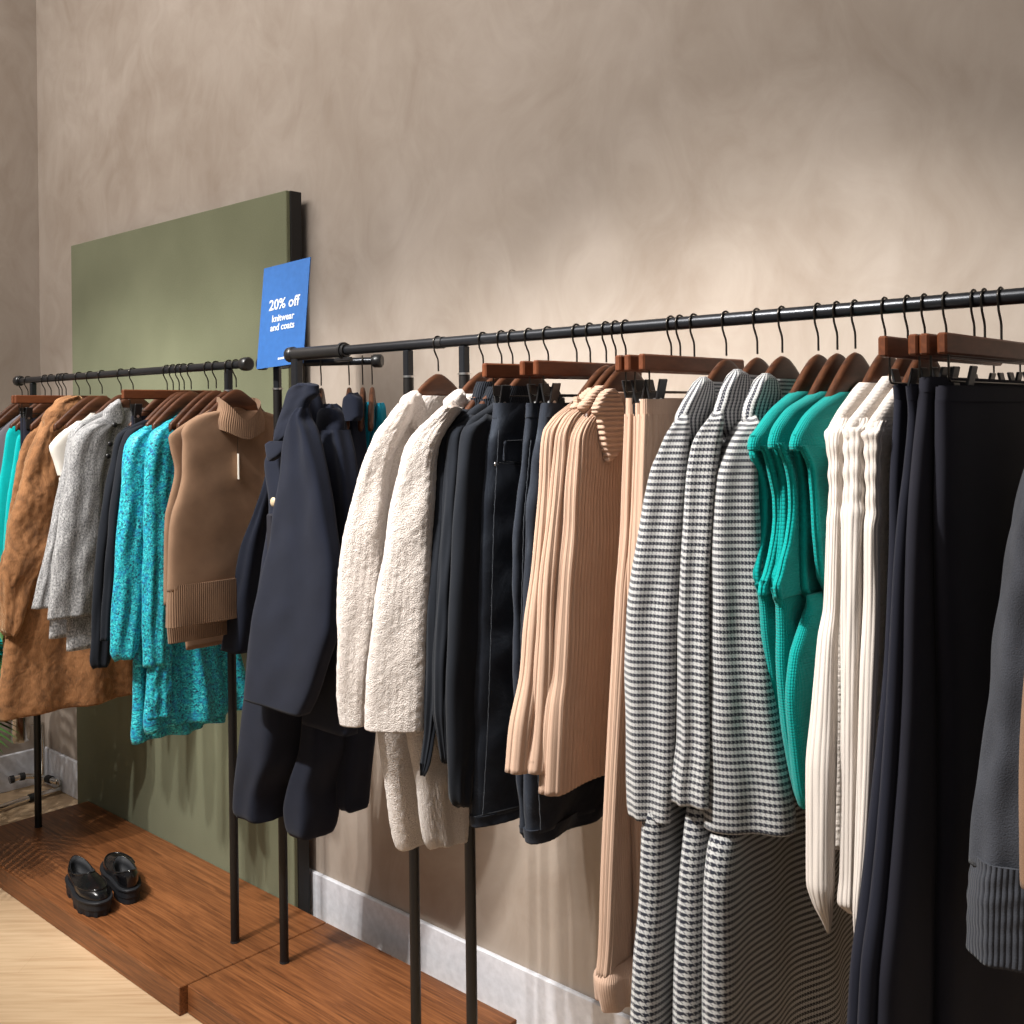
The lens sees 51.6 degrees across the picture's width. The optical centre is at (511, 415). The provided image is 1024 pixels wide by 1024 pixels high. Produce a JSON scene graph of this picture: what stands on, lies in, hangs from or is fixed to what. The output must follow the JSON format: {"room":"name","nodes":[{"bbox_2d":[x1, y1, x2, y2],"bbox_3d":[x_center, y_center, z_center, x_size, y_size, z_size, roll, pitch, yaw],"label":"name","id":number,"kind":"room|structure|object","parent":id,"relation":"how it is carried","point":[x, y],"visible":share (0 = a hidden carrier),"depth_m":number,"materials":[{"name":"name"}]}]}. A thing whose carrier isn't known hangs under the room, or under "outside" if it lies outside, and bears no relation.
{"room":"clothing store","nodes":[
{"label":"clothing store","id":0,"kind":"room"},
{"bbox_2d":[0,426,19,560],"bbox_3d":[-1.537,0.416,3.494,0.029,0.829,0.361,-1,0,44],"label":"sweater","id":1,"kind":"object","parent":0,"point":[11,435],"visible":0.02,"depth_m":3.40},
{"bbox_2d":[0,0,44,755],"bbox_3d":[-3.775,-0.425,2.246,0.120,3.800,5.560,-1,0,43],"label":"wall","id":2,"kind":"structure","parent":0,"point":[19,208],"depth_m":4.16,"materials":[{"name":"beige paint"}]},
{"bbox_2d":[0,748,33,793],"bbox_3d":[-3.704,1.404,2.201,0.013,0.142,5.440,-1,0,43],"label":"baseboard","id":3,"kind":"structure","parent":2,"relation":"attached to","point":[11,764],"depth_m":4.12,"materials":[{"name":"paint"}]},
{"bbox_2d":[31,403,110,638],"bbox_3d":[-1.181,0.294,3.122,0.052,0.665,0.474,-1,0,42],"label":"jacket","id":4,"kind":"object","parent":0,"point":[57,628],"visible":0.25,"depth_m":2.98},
{"bbox_2d":[49,413,94,479],"bbox_3d":[-1.248,0.303,3.216,0.032,0.626,0.304,-1,0,43],"label":"white tee","id":5,"kind":"object","parent":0,"point":[57,446],"visible":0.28,"depth_m":3.11,"materials":[{"name":"fabric"}]},
{"bbox_2d":[47,399,143,651],"bbox_3d":[-1.115,0.301,3.069,0.062,0.701,0.464,-1,0,43],"label":"sweater","id":6,"kind":"object","parent":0,"point":[91,447],"visible":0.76,"depth_m":2.95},
{"bbox_2d":[0,783,202,1023],"bbox_3d":[-1.769,1.501,0.421,6.600,0.100,6.400,-1,0,43],"label":"floor","id":7,"kind":"structure","parent":0,"point":[47,977],"depth_m":2.72,"materials":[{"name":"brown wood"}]},
{"bbox_2d":[0,632,17,752],"bbox_3d":[-1.899,0.972,3.336,0.864,0.961,0.821,-1,0,-1],"label":"potted palm","id":8,"kind":"object","parent":7,"relation":"on","point":[1,635],"visible":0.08,"depth_m":3.16,"materials":[{"name":"black plastic"}]},
{"bbox_2d":[0,434,19,675],"bbox_3d":[-1.504,0.422,3.464,0.032,0.794,0.337,-1,0,44],"label":"sweater","id":9,"kind":"object","parent":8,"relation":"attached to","point":[17,446],"visible":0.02,"depth_m":3.36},
{"bbox_2d":[0,716,61,810],"bbox_3d":[-1.899,1.208,3.968,0.194,0.486,0.433,-1,0,29],"label":"chrome stand","id":10,"kind":"object","parent":7,"relation":"on","point":[24,724],"visible":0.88,"depth_m":3.98,"materials":[{"name":"metal"}]},
{"bbox_2d":[0,801,325,1015],"bbox_3d":[-1.157,1.409,3.169,1.381,0.070,0.438,-1,0,43],"label":"plinth","id":11,"kind":"object","parent":7,"relation":"on","point":[177,934],"visible":0.78,"depth_m":2.98,"materials":[{"name":"brown wood"}]},
{"bbox_2d":[65,855,112,917],"bbox_3d":[-1.205,1.327,3.001,0.101,0.094,0.262,-1,0,-40],"label":"loafer","id":12,"kind":"object","parent":11,"relation":"on","point":[90,893],"visible":1,"depth_m":2.94,"materials":[{"name":"leather"}]},
{"bbox_2d":[100,852,140,904],"bbox_3d":[-1.135,1.327,3.088,0.101,0.094,0.263,-1,0,-33],"label":"loafer","id":13,"kind":"object","parent":11,"relation":"on","point":[120,871],"visible":0.97,"depth_m":3.02,"materials":[{"name":"leather"}]},
{"bbox_2d":[13,357,253,943],"bbox_3d":[-1.175,0.615,3.169,1.402,1.518,0.035,-1,0,43],"label":"rack","id":14,"kind":"object","parent":11,"relation":"on","point":[245,363],"visible":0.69,"depth_m":2.75,"materials":[{"name":"metal"}]},
{"bbox_2d":[0,376,29,427],"bbox_3d":[-1.636,-0.042,3.586,0.014,0.187,0.228,-1,0,43],"label":"hanger","id":15,"kind":"object","parent":14,"relation":"hanging from","point":[13,412],"visible":0.41,"depth_m":3.54,"materials":[{"name":"wood"}]},
{"bbox_2d":[0,415,19,472],"bbox_3d":[-1.633,0.435,3.582,0.028,0.887,0.294,-1,0,43],"label":"jersey","id":16,"kind":"object","parent":15,"relation":"hanging from","point":[4,429],"visible":0.02,"depth_m":3.52,"materials":[{"name":"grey fabric"}]},
{"bbox_2d":[30,373,67,431],"bbox_3d":[-1.427,-0.045,3.393,0.014,0.187,0.228,-1,0,43],"label":"hanger","id":17,"kind":"object","parent":14,"relation":"hanging from","point":[35,424],"visible":0.3,"depth_m":3.32,"materials":[{"name":"wood"}]},
{"bbox_2d":[3,426,38,648],"bbox_3d":[-1.425,0.433,3.389,0.050,0.871,0.403,-1,0,45],"label":"coat","id":18,"kind":"object","parent":17,"relation":"hanging from","point":[28,440],"visible":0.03,"depth_m":3.28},
{"bbox_2d":[14,373,97,428],"bbox_3d":[-1.448,-0.049,3.412,0.030,0.179,0.300,-1,0,43],"label":"hanger","id":19,"kind":"object","parent":14,"relation":"hanging from","point":[18,399],"visible":0.57,"depth_m":3.33,"materials":[{"name":"brown wood"}]},
{"bbox_2d":[53,371,95,431],"bbox_3d":[-1.305,-0.046,3.281,0.014,0.187,0.228,-1,0,43],"label":"hanger","id":20,"kind":"object","parent":14,"relation":"hanging from","point":[78,406],"visible":0.5,"depth_m":3.23,"materials":[{"name":"wood"}]},
{"bbox_2d":[74,372,83,397],"bbox_3d":[-1.360,-0.046,3.331,0.014,0.187,0.228,-1,0,43],"label":"hanger","id":21,"kind":"object","parent":14,"relation":"hanging from","point":[76,372],"visible":0.16,"depth_m":3.33,"materials":[{"name":"metal"}]},
{"bbox_2d":[0,395,132,721],"bbox_3d":[-1.375,0.420,3.293,0.106,0.968,0.438,-1,0,40],"label":"coat","id":22,"kind":"object","parent":21,"relation":"hanging from","point":[38,676],"visible":0.6,"depth_m":3.19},
{"bbox_2d":[65,370,109,428],"bbox_3d":[-1.248,-0.047,3.228,0.014,0.187,0.228,-1,0,43],"label":"hanger","id":23,"kind":"object","parent":14,"relation":"hanging from","point":[94,405],"visible":0.53,"depth_m":3.20,"materials":[{"name":"wood"}]},
{"bbox_2d":[145,363,186,425],"bbox_3d":[-0.898,-0.051,2.906,0.014,0.187,0.228,-1,0,43],"label":"hanger","id":24,"kind":"object","parent":14,"relation":"hanging from","point":[162,409],"visible":0.33,"depth_m":2.86,"materials":[{"name":"wood"}]},
{"bbox_2d":[121,364,220,423],"bbox_3d":[-0.941,-0.055,2.946,0.030,0.179,0.300,-1,0,43],"label":"hanger","id":25,"kind":"object","parent":14,"relation":"hanging from","point":[136,409],"visible":0.56,"depth_m":2.87,"materials":[{"name":"brown wood"}]},
{"bbox_2d":[152,363,198,429],"bbox_3d":[-0.872,-0.052,2.882,0.014,0.187,0.228,-1,0,43],"label":"hanger","id":26,"kind":"object","parent":14,"relation":"hanging from","point":[176,407],"visible":0.49,"depth_m":2.84,"materials":[{"name":"wood"}]},
{"bbox_2d":[168,361,210,431],"bbox_3d":[-0.809,-0.052,2.824,0.014,0.187,0.228,-1,0,43],"label":"hanger","id":27,"kind":"object","parent":14,"relation":"hanging from","point":[172,425],"visible":0.38,"depth_m":2.77,"materials":[{"name":"wood"}]},
{"bbox_2d":[176,361,220,428],"bbox_3d":[-0.780,-0.053,2.798,0.014,0.187,0.228,-1,0,43],"label":"hanger","id":28,"kind":"object","parent":14,"relation":"hanging from","point":[200,405],"visible":0.43,"depth_m":2.76,"materials":[{"name":"wood"}]},
{"bbox_2d":[207,359,264,412],"bbox_3d":[-0.711,-0.053,2.734,0.014,0.187,0.228,-1,0,43],"label":"hanger","id":29,"kind":"object","parent":14,"relation":"hanging from","point":[235,398],"visible":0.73,"depth_m":2.73,"materials":[{"name":"wood"}]},
{"bbox_2d":[165,397,273,628],"bbox_3d":[-0.700,0.233,2.724,0.072,0.564,0.407,-1,0,43],"label":"vest","id":30,"kind":"object","parent":29,"relation":"hanging from","point":[224,454],"visible":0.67,"depth_m":2.65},
{"bbox_2d":[71,190,309,913],"bbox_3d":[-1.090,0.408,3.433,1.330,2.070,0.051,-1,0,43],"label":"wall panel","id":31,"kind":"object","parent":7,"relation":"on","point":[187,289],"visible":0.42,"depth_m":3.35,"materials":[{"name":"paint"}]},
{"bbox_2d":[188,923,516,1023],"bbox_3d":[-0.385,1.400,2.472,0.694,0.070,0.418,-1,0,43],"label":"plinth","id":32,"kind":"object","parent":7,"relation":"on","point":[330,976],"visible":0.9,"depth_m":2.52,"materials":[{"name":"brown wood"}]},
{"bbox_2d":[256,354,383,964],"bbox_3d":[-0.469,0.608,2.630,0.328,1.516,0.033,-1,0,12],"label":"rack","id":33,"kind":"object","parent":32,"relation":"on","point":[377,360],"visible":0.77,"depth_m":2.64,"materials":[{"name":"metal"}]},
{"bbox_2d":[257,257,310,368],"bbox_3d":[-0.559,-0.247,2.590,0.203,0.267,0.035,-1,0,43],"label":"sale sign","id":34,"kind":"object","parent":33,"relation":"attached to","point":[285,291],"visible":1,"depth_m":2.59,"materials":[{"name":"paper"}]},
{"bbox_2d":[319,359,325,403],"bbox_3d":[-0.473,-0.055,2.629,0.014,0.187,0.228,-1,0,-5],"label":"hanger","id":35,"kind":"object","parent":33,"relation":"hanging from","point":[321,390],"visible":0.24,"depth_m":2.62,"materials":[{"name":"metal"}]},
{"bbox_2d":[221,383,340,823],"bbox_3d":[-0.553,0.453,2.513,0.654,1.052,0.210,-1,0,43],"label":"coat","id":36,"kind":"object","parent":35,"relation":"hanging from","point":[286,573],"visible":0.96,"depth_m":2.34,"materials":[{"name":"fabric"}]},
{"bbox_2d":[185,635,222,649],"bbox_3d":[-0.776,0.292,2.798,0.018,0.617,0.274,-1,0,43],"label":"vest","id":37,"kind":"object","parent":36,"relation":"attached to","point":[206,642],"visible":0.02,"depth_m":2.76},
{"bbox_2d":[346,356,351,429],"bbox_3d":[-0.401,-0.056,2.613,0.014,0.187,0.228,-1,0,-5],"label":"hanger","id":38,"kind":"object","parent":33,"relation":"hanging from","point":[349,389],"visible":0.21,"depth_m":2.60,"materials":[{"name":"metal"}]},
{"bbox_2d":[283,403,357,839],"bbox_3d":[-0.424,0.489,2.468,0.138,1.036,0.311,-1,0,-38],"label":"coat","id":39,"kind":"object","parent":38,"relation":"hanging from","point":[310,810],"visible":0.62,"depth_m":2.46,"materials":[{"name":"fabric"}]},
{"bbox_2d":[358,355,366,431],"bbox_3d":[-0.367,-0.056,2.606,0.014,0.187,0.228,-1,0,-5],"label":"hanger","id":40,"kind":"object","parent":33,"relation":"hanging from","point":[362,391],"visible":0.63,"depth_m":2.56,"materials":[{"name":"wood"}]},
{"bbox_2d":[336,392,375,812],"bbox_3d":[-0.369,0.446,2.533,0.123,1.005,0.098,-1,0,43],"label":"coat","id":41,"kind":"object","parent":40,"relation":"hanging from","point":[353,783],"visible":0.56,"depth_m":2.53,"materials":[{"name":"fabric"}]},
{"bbox_2d":[368,355,375,431],"bbox_3d":[-0.343,-0.057,2.601,0.014,0.187,0.228,-1,0,-5],"label":"hanger","id":42,"kind":"object","parent":33,"relation":"hanging from","point":[372,398],"visible":0.81,"depth_m":2.53,"materials":[{"name":"metal"}]},
{"bbox_2d":[371,403,386,440],"bbox_3d":[-0.331,0.161,2.579,0.065,0.386,0.044,-1,0,43],"label":"sweater","id":43,"kind":"object","parent":42,"relation":"hanging from","point":[380,409],"visible":0.16,"depth_m":2.55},
{"bbox_2d":[284,287,1023,1023],"bbox_3d":[0.190,0.628,1.850,1.918,1.599,0.037,-1,0,43],"label":"rack","id":44,"kind":"object","parent":7,"relation":"on","point":[341,352],"visible":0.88,"depth_m":2.09,"materials":[{"name":"metal"}]},
{"bbox_2d":[418,336,457,395],"bbox_3d":[-0.149,-0.070,2.155,0.014,0.187,0.228,-1,0,43],"label":"hanger","id":45,"kind":"object","parent":44,"relation":"hanging from","point":[437,384],"visible":0.3,"depth_m":2.15,"materials":[{"name":"wood"}]},
{"bbox_2d":[336,390,446,851],"bbox_3d":[-0.152,0.395,2.116,0.143,0.888,0.430,-1,0,43],"label":"coat","id":46,"kind":"object","parent":45,"relation":"hanging from","point":[364,536],"visible":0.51,"depth_m":1.98,"materials":[{"name":"fabric"}]},
{"bbox_2d":[462,332,488,393],"bbox_3d":[-0.056,-0.071,2.068,0.014,0.187,0.228,-1,0,43],"label":"hanger","id":47,"kind":"object","parent":44,"relation":"hanging from","point":[469,386],"visible":0.22,"depth_m":2.04,"materials":[{"name":"wood"}]},
{"bbox_2d":[364,389,471,849],"bbox_3d":[-0.061,0.370,2.044,0.173,0.842,0.487,-1,0,43],"label":"coat","id":48,"kind":"object","parent":47,"relation":"hanging from","point":[395,675],"visible":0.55,"depth_m":1.88,"materials":[{"name":"fabric"}]},
{"bbox_2d":[420,381,495,776],"bbox_3d":[-0.035,0.283,2.011,0.042,0.696,0.392,-1,0,43],"label":"turtleneck","id":49,"kind":"object","parent":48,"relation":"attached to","point":[480,387],"visible":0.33,"depth_m":1.89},
{"bbox_2d":[432,386,493,762],"bbox_3d":[-0.010,0.280,1.996,0.042,0.670,0.382,-1,0,43],"label":"turtleneck","id":50,"kind":"object","parent":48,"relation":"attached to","point":[439,657],"visible":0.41,"depth_m":1.86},
{"bbox_2d":[510,328,546,385],"bbox_3d":[0.033,-0.072,1.987,0.014,0.187,0.228,-1,0,43],"label":"hanger","id":51,"kind":"object","parent":44,"relation":"hanging from","point":[516,382],"visible":0.23,"depth_m":1.98,"materials":[{"name":"wood"}]},
{"bbox_2d":[482,326,588,402],"bbox_3d":[0.067,-0.077,1.955,0.300,0.179,0.036,-1,0,-37],"label":"hanger","id":52,"kind":"object","parent":44,"relation":"hanging from","point":[501,393],"visible":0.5,"depth_m":1.89,"materials":[{"name":"brown wood"}]},
{"bbox_2d":[520,323,589,422],"bbox_3d":[0.117,-0.077,1.909,0.030,0.179,0.300,-1,0,43],"label":"hanger","id":53,"kind":"object","parent":44,"relation":"hanging from","point":[526,367],"visible":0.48,"depth_m":1.82,"materials":[{"name":"brown wood"}]},
{"bbox_2d":[533,322,641,402],"bbox_3d":[0.140,-0.078,1.889,0.030,0.179,0.300,-1,0,43],"label":"hanger","id":54,"kind":"object","parent":44,"relation":"hanging from","point":[543,368],"visible":0.5,"depth_m":1.82,"materials":[{"name":"brown wood"}]},
{"bbox_2d":[521,403,604,844],"bbox_3d":[0.145,0.342,1.887,0.052,0.730,0.371,-1,0,44],"label":"jeans","id":55,"kind":"object","parent":54,"relation":"hanging from","point":[546,818],"visible":0.22,"depth_m":1.77,"materials":[{"name":"fabric"}]},
{"bbox_2d":[571,321,610,403],"bbox_3d":[0.166,-0.074,1.864,0.014,0.187,0.228,-1,0,43],"label":"hanger","id":56,"kind":"object","parent":44,"relation":"hanging from","point":[591,381],"visible":0.29,"depth_m":1.84,"materials":[{"name":"wood"}]},
{"bbox_2d":[591,320,617,388],"bbox_3d":[0.182,-0.074,1.850,0.014,0.187,0.228,-1,0,43],"label":"hanger","id":57,"kind":"object","parent":44,"relation":"hanging from","point":[603,378],"visible":0.26,"depth_m":1.83,"materials":[{"name":"wood"}]},
{"bbox_2d":[526,385,603,774],"bbox_3d":[0.181,0.256,1.841,0.045,0.617,0.472,-1,0,43],"label":"cardigan","id":58,"kind":"object","parent":57,"relation":"hanging from","point":[548,573],"visible":0.16,"depth_m":1.70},
{"bbox_2d":[583,319,643,417],"bbox_3d":[0.198,-0.074,1.835,0.014,0.187,0.228,-1,0,43],"label":"hanger","id":59,"kind":"object","parent":44,"relation":"hanging from","point":[614,381],"visible":0.34,"depth_m":1.81,"materials":[{"name":"wood"}]},
{"bbox_2d":[538,388,625,796],"bbox_3d":[0.199,0.275,1.825,0.060,0.641,0.445,-1,0,43],"label":"sweater","id":60,"kind":"object","parent":59,"relation":"hanging from","point":[575,723],"visible":0.59,"depth_m":1.72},
{"bbox_2d":[615,315,707,413],"bbox_3d":[0.267,-0.079,1.772,0.030,0.179,0.300,-1,0,43],"label":"hanger","id":61,"kind":"object","parent":44,"relation":"hanging from","point":[619,359],"visible":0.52,"depth_m":1.69,"materials":[{"name":"brown wood"}]},
{"bbox_2d":[593,398,683,1012],"bbox_3d":[0.242,0.440,1.745,0.071,0.938,0.355,-1,0,39],"label":"trousers","id":62,"kind":"object","parent":61,"relation":"hanging from","point":[612,976],"visible":0.27,"depth_m":1.64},
{"bbox_2d":[624,314,709,415],"bbox_3d":[0.280,-0.079,1.760,0.030,0.179,0.300,-1,0,43],"label":"hanger","id":63,"kind":"object","parent":44,"relation":"hanging from","point":[631,362],"visible":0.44,"depth_m":1.67,"materials":[{"name":"brown wood"}]},
{"bbox_2d":[627,403,641,952],"bbox_3d":[0.279,0.449,1.755,0.052,0.941,0.285,-1,0,40],"label":"trousers","id":64,"kind":"object","parent":63,"relation":"hanging from","point":[636,826],"visible":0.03,"depth_m":1.66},
{"bbox_2d":[632,399,682,563],"bbox_3d":[0.301,0.441,1.738,0.060,0.936,0.330,-1,0,40],"label":"trousers","id":65,"kind":"object","parent":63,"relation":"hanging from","point":[656,416],"visible":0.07,"depth_m":1.63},
{"bbox_2d":[639,313,743,398],"bbox_3d":[0.300,-0.080,1.741,0.030,0.179,0.300,-1,0,43],"label":"hanger","id":66,"kind":"object","parent":44,"relation":"hanging from","point":[647,362],"visible":0.59,"depth_m":1.68,"materials":[{"name":"brown wood"}]},
{"bbox_2d":[708,310,738,381],"bbox_3d":[0.344,-0.076,1.700,0.014,0.187,0.228,-1,0,43],"label":"hanger","id":67,"kind":"object","parent":44,"relation":"hanging from","point":[724,367],"visible":0.34,"depth_m":1.69,"materials":[{"name":"wood"}]},
{"bbox_2d":[624,376,722,1023],"bbox_3d":[0.353,0.544,1.686,0.099,1.209,0.558,-1,0,44],"label":"coat","id":68,"kind":"object","parent":67,"relation":"hanging from","point":[650,658],"visible":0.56,"depth_m":1.53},
{"bbox_2d":[743,308,768,374],"bbox_3d":[0.385,-0.077,1.663,0.014,0.187,0.228,-1,0,43],"label":"hanger","id":69,"kind":"object","parent":44,"relation":"hanging from","point":[756,366],"visible":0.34,"depth_m":1.65,"materials":[{"name":"wood"}]},
{"bbox_2d":[671,369,758,1023],"bbox_3d":[0.394,0.533,1.649,0.088,1.206,0.501,-1,0,43],"label":"coat","id":70,"kind":"object","parent":69,"relation":"hanging from","point":[691,760],"visible":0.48,"depth_m":1.49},
{"bbox_2d":[765,305,799,378],"bbox_3d":[0.417,-0.077,1.633,0.014,0.187,0.228,-1,0,43],"label":"hanger","id":71,"kind":"object","parent":44,"relation":"hanging from","point":[781,367],"visible":0.37,"depth_m":1.62,"materials":[{"name":"wood"}]},
{"bbox_2d":[789,302,826,392],"bbox_3d":[0.461,-0.078,1.593,0.014,0.187,0.228,-1,0,43],"label":"hanger","id":72,"kind":"object","parent":44,"relation":"hanging from","point":[807,376],"visible":0.41,"depth_m":1.56,"materials":[{"name":"wood"}]},
{"bbox_2d":[747,391,808,795],"bbox_3d":[0.463,0.258,1.589,0.034,0.587,0.409,-1,0,43],"label":"vest","id":73,"kind":"object","parent":72,"relation":"hanging from","point":[760,455],"visible":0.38,"depth_m":1.47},
{"bbox_2d":[808,301,856,394],"bbox_3d":[0.483,-0.078,1.573,0.014,0.187,0.228,-1,0,43],"label":"hanger","id":74,"kind":"object","parent":44,"relation":"hanging from","point":[826,375],"visible":0.38,"depth_m":1.54,"materials":[{"name":"wood"}]},
{"bbox_2d":[767,391,826,794],"bbox_3d":[0.481,0.245,1.565,0.034,0.561,0.419,-1,0,43],"label":"dress","id":75,"kind":"object","parent":74,"relation":"hanging from","point":[784,582],"visible":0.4,"depth_m":1.44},
{"bbox_2d":[825,299,869,396],"bbox_3d":[0.504,-0.078,1.554,0.014,0.187,0.228,-1,0,43],"label":"hanger","id":76,"kind":"object","parent":44,"relation":"hanging from","point":[854,368],"visible":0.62,"depth_m":1.53,"materials":[{"name":"wood"}]},
{"bbox_2d":[785,392,849,808],"bbox_3d":[0.502,0.245,1.546,0.035,0.559,0.420,-1,0,43],"label":"dress","id":77,"kind":"object","parent":76,"relation":"hanging from","point":[807,440],"visible":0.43,"depth_m":1.43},
{"bbox_2d":[862,296,895,382],"bbox_3d":[0.537,-0.079,1.523,0.014,0.187,0.228,-1,0,43],"label":"hanger","id":78,"kind":"object","parent":44,"relation":"hanging from","point":[879,367],"visible":0.38,"depth_m":1.50,"materials":[{"name":"wood"}]},
{"bbox_2d":[805,382,876,933],"bbox_3d":[0.522,0.309,1.498,0.038,0.713,0.424,-1,0,43],"label":"cardigan","id":79,"kind":"object","parent":78,"relation":"hanging from","point":[822,767],"visible":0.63,"depth_m":1.36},
{"bbox_2d":[888,295,911,376],"bbox_3d":[0.561,-0.079,1.501,0.014,0.187,0.228,-1,0,43],"label":"hanger","id":80,"kind":"object","parent":44,"relation":"hanging from","point":[902,365],"visible":0.23,"depth_m":1.48,"materials":[{"name":"wood"}]},
{"bbox_2d":[837,376,903,914],"bbox_3d":[0.554,0.287,1.488,0.033,0.684,0.430,-1,0,41],"label":"cardigan","id":81,"kind":"object","parent":80,"relation":"hanging from","point":[852,512],"visible":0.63,"depth_m":1.34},
{"bbox_2d":[902,293,940,382],"bbox_3d":[0.579,-0.079,1.485,0.014,0.187,0.228,-1,0,43],"label":"hanger","id":82,"kind":"object","parent":44,"relation":"hanging from","point":[914,364],"visible":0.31,"depth_m":1.47,"materials":[{"name":"metal"}]},
{"bbox_2d":[853,388,893,929],"bbox_3d":[0.565,0.298,1.464,0.034,0.673,0.450,-1,0,43],"label":"cardigan","id":83,"kind":"object","parent":82,"relation":"hanging from","point":[876,436],"visible":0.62,"depth_m":1.33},
{"bbox_2d":[878,291,1001,385],"bbox_3d":[0.601,-0.083,1.465,0.030,0.179,0.424,-1,0,43],"label":"hanger","id":84,"kind":"object","parent":44,"relation":"hanging from","point":[889,347],"visible":0.48,"depth_m":1.35,"materials":[{"name":"brown wood"}]},
{"bbox_2d":[847,384,907,1023],"bbox_3d":[0.555,0.443,1.408,0.025,0.970,0.545,-1,0,43],"label":"trousers","id":85,"kind":"object","parent":84,"relation":"hanging from","point":[900,412],"visible":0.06,"depth_m":1.30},
{"bbox_2d":[908,289,1023,380],"bbox_3d":[0.628,-0.084,1.439,0.030,0.179,0.424,-1,0,43],"label":"hanger","id":86,"kind":"object","parent":44,"relation":"hanging from","point":[913,339],"visible":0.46,"depth_m":1.33,"materials":[{"name":"brown wood"}]},
{"bbox_2d":[919,288,1023,379],"bbox_3d":[0.638,-0.084,1.430,0.030,0.179,0.424,-1,0,43],"label":"hanger","id":87,"kind":"object","parent":44,"relation":"hanging from","point":[927,341],"visible":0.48,"depth_m":1.31,"materials":[{"name":"brown wood"}]},
{"bbox_2d":[876,377,1023,1023],"bbox_3d":[0.581,0.417,1.362,0.031,0.931,0.576,-1,0,43],"label":"trousers","id":88,"kind":"object","parent":87,"relation":"hanging from","point":[905,995],"visible":0.22,"depth_m":1.23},
{"bbox_2d":[937,286,1023,385],"bbox_3d":[0.654,-0.084,1.415,0.030,0.179,0.424,-1,0,43],"label":"hanger","id":89,"kind":"object","parent":44,"relation":"hanging from","point":[948,344],"visible":0.78,"depth_m":1.33,"materials":[{"name":"brown wood"}]},
{"bbox_2d":[933,385,1023,1023],"bbox_3d":[0.638,0.451,1.392,0.035,0.977,0.456,-1,0,43],"label":"trousers","id":90,"kind":"object","parent":89,"relation":"hanging from","point":[979,453],"visible":0.69,"depth_m":1.27,"materials":[{"name":"fabric"}]},
{"bbox_3d":[0.751,-0.081,1.326,0.014,0.187,0.228,-1,0,43],"label":"hanger","id":91,"kind":"object","parent":44,"relation":"hanging from","visible":0},
{"bbox_2d":[966,469,1023,972],"bbox_3d":[0.688,0.261,1.303,0.123,0.660,0.505,-1,0,43],"label":"sweater","id":92,"kind":"object","parent":91,"relation":"hanging from","point":[995,896],"visible":0.97,"depth_m":1.13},
{"bbox_3d":[0.774,-0.081,1.305,0.014,0.187,0.228,-1,0,43],"label":"hanger","id":93,"kind":"object","parent":44,"relation":"hanging from","visible":0},
{"bbox_2d":[1019,681,1023,888],"bbox_3d":[0.694,0.261,1.213,0.040,0.660,0.630,-1,0,43],"label":"sweater","id":94,"kind":"object","parent":93,"relation":"hanging from","point":[1021,744],"visible":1,"depth_m":1.00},
{"bbox_2d":[90,425,129,668],"bbox_3d":[-0.985,0.329,2.939,0.040,0.677,0.394,-1,0,43],"label":"sweater","id":95,"kind":"object","parent":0,"point":[100,657],"visible":0.23,"depth_m":2.81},
{"bbox_2d":[100,419,149,640],"bbox_3d":[-0.939,0.284,2.901,0.040,0.597,0.403,-1,0,41],"label":"sweater","id":96,"kind":"object","parent":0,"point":[115,496],"visible":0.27,"depth_m":2.76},
{"bbox_2d":[110,415,225,744],"bbox_3d":[-0.910,0.424,2.883,0.394,0.874,0.101,-1,0,-43],"label":"dress","id":97,"kind":"object","parent":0,"point":[126,605],"visible":0.33,"depth_m":2.76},
{"bbox_2d":[142,417,245,734],"bbox_3d":[-0.857,0.408,2.880,0.328,0.841,0.102,-1,0,-44],"label":"dress","id":98,"kind":"object","parent":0,"point":[183,686],"visible":0.54,"depth_m":2.77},
{"bbox_2d":[163,407,244,643],"bbox_3d":[-0.732,0.267,2.755,0.030,0.592,0.382,-1,0,43],"label":"vest","id":99,"kind":"object","parent":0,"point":[207,630],"visible":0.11,"depth_m":2.64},
{"bbox_2d":[469,403,525,827],"bbox_3d":[0.067,0.344,1.952,0.383,0.736,0.056,-1,0,-37],"label":"jeans","id":100,"kind":"object","parent":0,"point":[494,799],"visible":0.37,"depth_m":1.86,"materials":[{"name":"fabric"}]},
{"bbox_2d":[446,386,564,807],"bbox_3d":[0.028,0.311,1.974,0.043,0.732,0.420,-1,0,43],"label":"turtleneck","id":101,"kind":"object","parent":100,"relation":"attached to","point":[462,643],"visible":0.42,"depth_m":1.83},
{"bbox_2d":[512,403,541,837],"bbox_3d":[0.121,0.345,1.909,0.040,0.736,0.353,-1,0,44],"label":"jeans","id":102,"kind":"object","parent":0,"point":[531,415],"visible":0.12,"depth_m":1.78,"materials":[{"name":"fabric"}]},
{"bbox_2d":[36,0,1023,1015],"bbox_3d":[0.284,-0.473,2.309,6.100,3.800,0.120,-1,0,43],"label":"wall","id":103,"kind":"structure","parent":0,"point":[458,167],"depth_m":2.43,"materials":[{"name":"beige paint"}]},
{"bbox_2d":[45,747,629,1023],"bbox_3d":[0.298,1.355,2.226,5.840,0.142,0.013,-1,0,43],"label":"baseboard","id":104,"kind":"structure","parent":103,"relation":"attached to","point":[527,996],"depth_m":2.64,"materials":[{"name":"paint"}]},
{"bbox_2d":[505,388,590,774],"bbox_3d":[0.166,0.257,1.856,0.045,0.612,0.509,-1,0,43],"label":"cardigan","id":105,"kind":"object","parent":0,"point":[520,723],"visible":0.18,"depth_m":1.70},
{"bbox_2d":[702,373,853,1023],"bbox_3d":[0.434,0.531,1.612,0.125,1.189,0.458,-1,0,43],"label":"coat","id":106,"kind":"object","parent":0,"point":[768,956],"visible":0.66,"depth_m":1.48,"materials":[{"name":"fabric"}]},
{"bbox_2d":[857,384,918,1023],"bbox_3d":[0.565,0.419,1.363,0.025,0.919,0.597,-1,0,43],"label":"trousers","id":107,"kind":"object","parent":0,"point":[872,940],"visible":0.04,"depth_m":1.22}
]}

